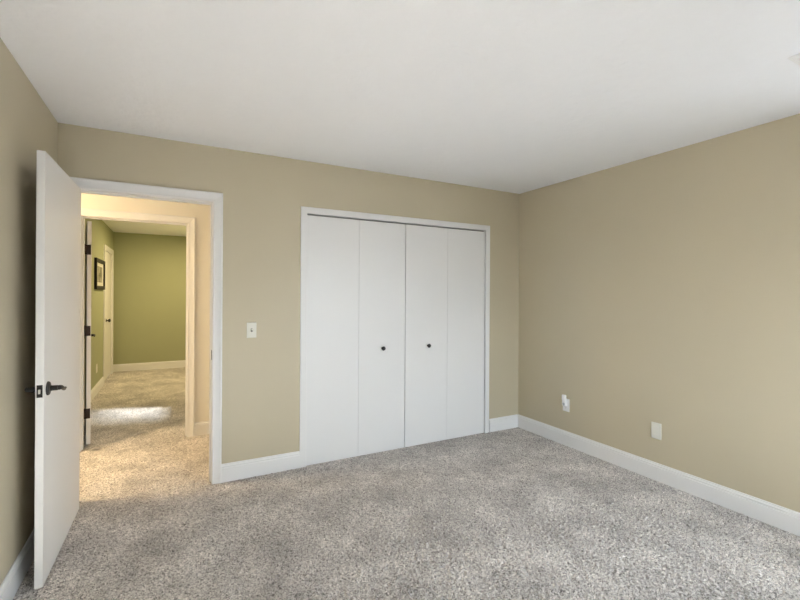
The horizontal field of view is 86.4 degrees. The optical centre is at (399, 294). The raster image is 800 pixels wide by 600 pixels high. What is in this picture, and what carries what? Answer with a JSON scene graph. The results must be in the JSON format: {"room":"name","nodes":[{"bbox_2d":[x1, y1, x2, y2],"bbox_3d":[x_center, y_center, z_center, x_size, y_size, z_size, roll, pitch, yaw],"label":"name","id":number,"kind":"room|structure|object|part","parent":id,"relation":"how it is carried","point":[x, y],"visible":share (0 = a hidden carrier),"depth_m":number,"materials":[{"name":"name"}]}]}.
{"room":"empty bedroom","nodes":[
{"label":"empty bedroom","id":0,"kind":"room"},
{"bbox_2d":[0,38,57,584],"bbox_3d":[-1.157,0.150,0.742,0.060,2.440,4.316,0,0,-28],"label":"wall","id":1,"kind":"structure","parent":0,"point":[27,125],"depth_m":1.99,"materials":[{"name":"beige paint"}]},
{"bbox_2d":[0,529,33,599],"bbox_3d":[-1.145,1.304,0.786,0.014,0.132,4.255,0,0,-28],"label":"baseboard","id":2,"kind":"structure","parent":1,"relation":"attached to","point":[11,583],"depth_m":1.98,"materials":[{"name":"white paint"}]},
{"bbox_2d":[84,219,113,389],"bbox_3d":[-4.044,0.133,5.506,0.120,2.440,4.280,0,0,-28],"label":"wall","id":3,"kind":"structure","parent":0,"point":[102,234],"depth_m":5.87,"materials":[{"name":"green paint"}]},
{"bbox_2d":[91,377,103,401],"bbox_3d":[-3.730,1.289,5.047,0.014,0.132,3.010,0,0,-28],"label":"baseboard","id":4,"kind":"structure","parent":3,"relation":"attached to","point":[100,384],"depth_m":5.83,"materials":[{"name":"white paint"}]},
{"bbox_2d":[94,257,104,289],"bbox_3d":[-4.203,-0.282,5.969,0.029,0.420,0.790,0,0,-28],"label":"framed picture","id":5,"kind":"object","parent":3,"relation":"attached to","point":[99,265],"visible":1,"depth_m":5.91,"materials":[{"name":"black wood"}]},
{"bbox_2d":[97,266,101,282],"bbox_3d":[-4.206,-0.282,5.968,0.002,0.220,0.490,0,0,-28],"label":"print","id":6,"kind":"object","parent":5,"relation":"attached to","point":[99,268],"depth_m":5.94},
{"bbox_2d":[105,251,110,379],"bbox_3d":[-4.686,0.330,6.847,0.099,2.012,0.906,0,0,-28],"label":"door","id":7,"kind":"structure","parent":3,"relation":"in","point":[107,255],"depth_m":6.87,"materials":[{"name":"white paint"}]},
{"bbox_2d":[103,244,113,384],"bbox_3d":[-4.708,0.296,6.835,0.078,2.107,1.064,0,0,-28],"label":"door frame","id":8,"kind":"structure","parent":3,"relation":"attached to","point":[109,250],"depth_m":7.24,"materials":[{"name":"white paint"}]},
{"bbox_2d":[81,193,209,421],"bbox_3d":[-2.719,0.141,3.753,3.930,2.440,0.060,0,0,-28],"label":"wall","id":9,"kind":"structure","parent":0,"point":[201,212],"depth_m":4.13,"materials":[{"name":"beige paint"}]},
{"bbox_2d":[80,208,195,451],"bbox_3d":[-2.430,0.308,3.941,0.956,2.110,0.157,0,0,-28],"label":"door frame","id":10,"kind":"structure","parent":9,"relation":"attached to","point":[189,222],"depth_m":4.08,"materials":[{"name":"white paint"}]},
{"bbox_2d":[84,221,94,443],"bbox_3d":[-3.044,0.340,4.151,0.149,2.010,0.807,0,0,-38],"label":"door","id":11,"kind":"structure","parent":10,"relation":"attached to","point":[88,232],"depth_m":3.84,"materials":[{"name":"white paint"}]},
{"bbox_2d":[194,421,208,435],"bbox_3d":[-2.929,1.294,3.603,3.428,0.132,0.014,0,0,-28],"label":"baseboard","id":12,"kind":"structure","parent":9,"relation":"attached to","point":[200,428],"depth_m":4.13,"materials":[{"name":"white paint"}]},
{"bbox_2d":[113,232,185,363],"bbox_3d":[-4.341,0.132,7.829,1.780,2.440,0.100,0,0,-28],"label":"wall","id":13,"kind":"structure","parent":0,"point":[149,306],"depth_m":7.68,"materials":[{"name":"green paint"}]},
{"bbox_2d":[113,360,185,371],"bbox_3d":[-4.321,1.286,7.779,1.538,0.132,0.014,0,0,-28],"label":"baseboard","id":14,"kind":"structure","parent":13,"relation":"attached to","point":[181,363],"depth_m":7.67,"materials":[{"name":"white paint"}]},
{"bbox_2d":[57,123,518,463],"bbox_3d":[-0.438,0.154,3.604,4.021,2.440,0.060,0,0,-28],"label":"wall","id":15,"kind":"structure","parent":0,"point":[264,196],"depth_m":3.28,"materials":[{"name":"beige paint"}]},
{"bbox_2d":[70,177,222,483],"bbox_3d":[-1.742,0.314,2.944,0.940,2.106,0.157,0,0,-28],"label":"door frame","id":16,"kind":"structure","parent":15,"relation":"attached to","point":[89,186],"depth_m":3.08,"materials":[{"name":"white paint"}]},
{"bbox_2d":[24,150,80,588],"bbox_3d":[-1.858,0.345,2.337,0.148,2.030,0.839,0,0,-27],"label":"door","id":17,"kind":"structure","parent":16,"relation":"attached to","point":[56,389],"depth_m":2.16,"materials":[{"name":"white paint"}]},
{"bbox_3d":[-1.729,0.447,2.010,0.040,0.066,0.066,0,0,-27],"label":"lever handle","id":18,"kind":"part","parent":17,"relation":"part of","materials":[{"name":"black metal"}]},
{"bbox_3d":[-1.670,0.448,1.974,0.022,0.058,0.004,0,0,-28],"label":"latch plate","id":19,"kind":"part","parent":17,"relation":"part of","materials":[{"name":"black metal"}]},
{"bbox_3d":[-1.665,0.447,2.043,0.040,0.066,0.066,0,0,-27],"label":"lever handle","id":20,"kind":"part","parent":17,"relation":"part of","materials":[{"name":"black metal"}]},
{"bbox_3d":[-1.673,0.459,2.108,0.029,0.046,0.137,0,0,-27],"label":"lever","id":21,"kind":"part","parent":17,"relation":"part of","materials":[{"name":"black metal"}]},
{"bbox_2d":[247,322,256,337],"bbox_3d":[-1.113,0.266,3.199,0.070,0.115,0.021,0,0,-28],"label":"light switch","id":22,"kind":"object","parent":15,"relation":"attached to","point":[252,326],"visible":1,"depth_m":3.20,"materials":[{"name":"white plastic"}]},
{"bbox_2d":[306,215,404,465],"bbox_3d":[-0.353,0.369,3.620,0.899,2.007,0.066,0,0,-28],"label":"door","id":23,"kind":"structure","parent":15,"relation":"in","point":[355,376],"depth_m":3.60,"materials":[{"name":"white paint"}]},
{"bbox_3d":[-0.558,0.368,3.529,0.452,2.007,0.030,0,0,-28],"label":"panel","id":24,"kind":"part","parent":23,"relation":"part of","materials":[{"name":"white paint"}]},
{"bbox_3d":[-0.161,0.370,3.740,0.446,2.007,0.030,0,0,-28],"label":"panel","id":25,"kind":"part","parent":23,"relation":"part of","materials":[{"name":"white paint"}]},
{"bbox_2d":[221,414,517,482],"bbox_3d":[-0.036,1.311,3.780,2.868,0.132,0.014,0,0,-28],"label":"baseboard","id":26,"kind":"structure","parent":15,"relation":"attached to","point":[238,470],"depth_m":3.27,"materials":[{"name":"white paint"}]},
{"bbox_2d":[299,206,489,467],"bbox_3d":[0.025,0.341,3.878,1.911,2.073,0.132,0,0,-28],"label":"closet frame","id":27,"kind":"object","parent":15,"relation":"attached to","point":[305,211],"visible":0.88,"depth_m":3.60,"materials":[{"name":"white paint"}]},
{"bbox_2d":[404,225,484,446],"bbox_3d":[0.445,0.374,4.045,0.898,2.007,0.066,0,0,-28],"label":"door","id":28,"kind":"structure","parent":15,"relation":"in","point":[445,267],"depth_m":4.03,"materials":[{"name":"white paint"}]},
{"bbox_3d":[0.241,0.373,3.954,0.452,2.007,0.030,0,0,-28],"label":"panel","id":29,"kind":"part","parent":28,"relation":"part of","materials":[{"name":"white paint"}]},
{"bbox_3d":[0.638,0.375,4.165,0.444,2.007,0.030,0,0,-28],"label":"panel","id":30,"kind":"part","parent":28,"relation":"part of","materials":[{"name":"white paint"}]},
{"bbox_2d":[0,0,799,235],"bbox_3d":[-1.578,-1.122,3.677,5.980,0.100,10.020,0,0,-28],"label":"ceiling","id":31,"kind":"structure","parent":0,"point":[512,96],"depth_m":2.08,"materials":[{"name":"paint"}]},
{"bbox_2d":[787,53,799,65],"bbox_3d":[1.906,-1.048,1.890,0.320,0.009,0.180,0,0,-28],"label":"ceiling vent","id":32,"kind":"object","parent":31,"relation":"in","point":[795,58],"visible":1,"depth_m":1.89,"materials":[{"name":"white metal"}]},
{"bbox_2d":[13,367,799,599],"bbox_3d":[-1.556,1.415,3.651,6.100,0.106,10.100,0,0,-28],"label":"floor","id":33,"kind":"structure","parent":0,"point":[517,513],"depth_m":2.51,"materials":[{"name":"carpet"}]},
{"bbox_2d":[518,114,799,512],"bbox_3d":[2.313,0.170,2.590,0.120,2.440,4.316,0,0,-28],"label":"wall","id":34,"kind":"structure","parent":0,"point":[663,289],"depth_m":3.05,"materials":[{"name":"beige paint"}]},
{"bbox_2d":[563,399,568,411],"bbox_3d":[1.528,1.014,3.919,0.008,0.117,0.072,0,0,-28],"label":"power outlet","id":35,"kind":"object","parent":34,"relation":"attached to","point":[565,408],"visible":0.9,"depth_m":3.90,"materials":[{"name":"white plastic"}]},
{"bbox_2d":[562,394,566,405],"bbox_3d":[1.508,0.969,3.908,0.036,0.102,0.044,0,0,-28],"label":"plug","id":36,"kind":"object","parent":35,"relation":"attached to","point":[564,400],"visible":1,"depth_m":3.90,"materials":[{"name":"white plastic"}]},
{"bbox_2d":[651,422,660,439],"bbox_3d":[1.917,1.018,3.187,0.008,0.120,0.074,0,0,-28],"label":"wall plate","id":37,"kind":"object","parent":34,"relation":"attached to","point":[655,427],"visible":1,"depth_m":3.18,"materials":[{"name":"white plastic"}]},
{"bbox_2d":[518,414,799,536],"bbox_3d":[2.232,1.324,2.585,0.014,0.132,4.255,0,0,-28],"label":"baseboard","id":38,"kind":"structure","parent":34,"relation":"attached to","point":[783,518],"depth_m":3.04,"materials":[{"name":"white paint"}]}
]}

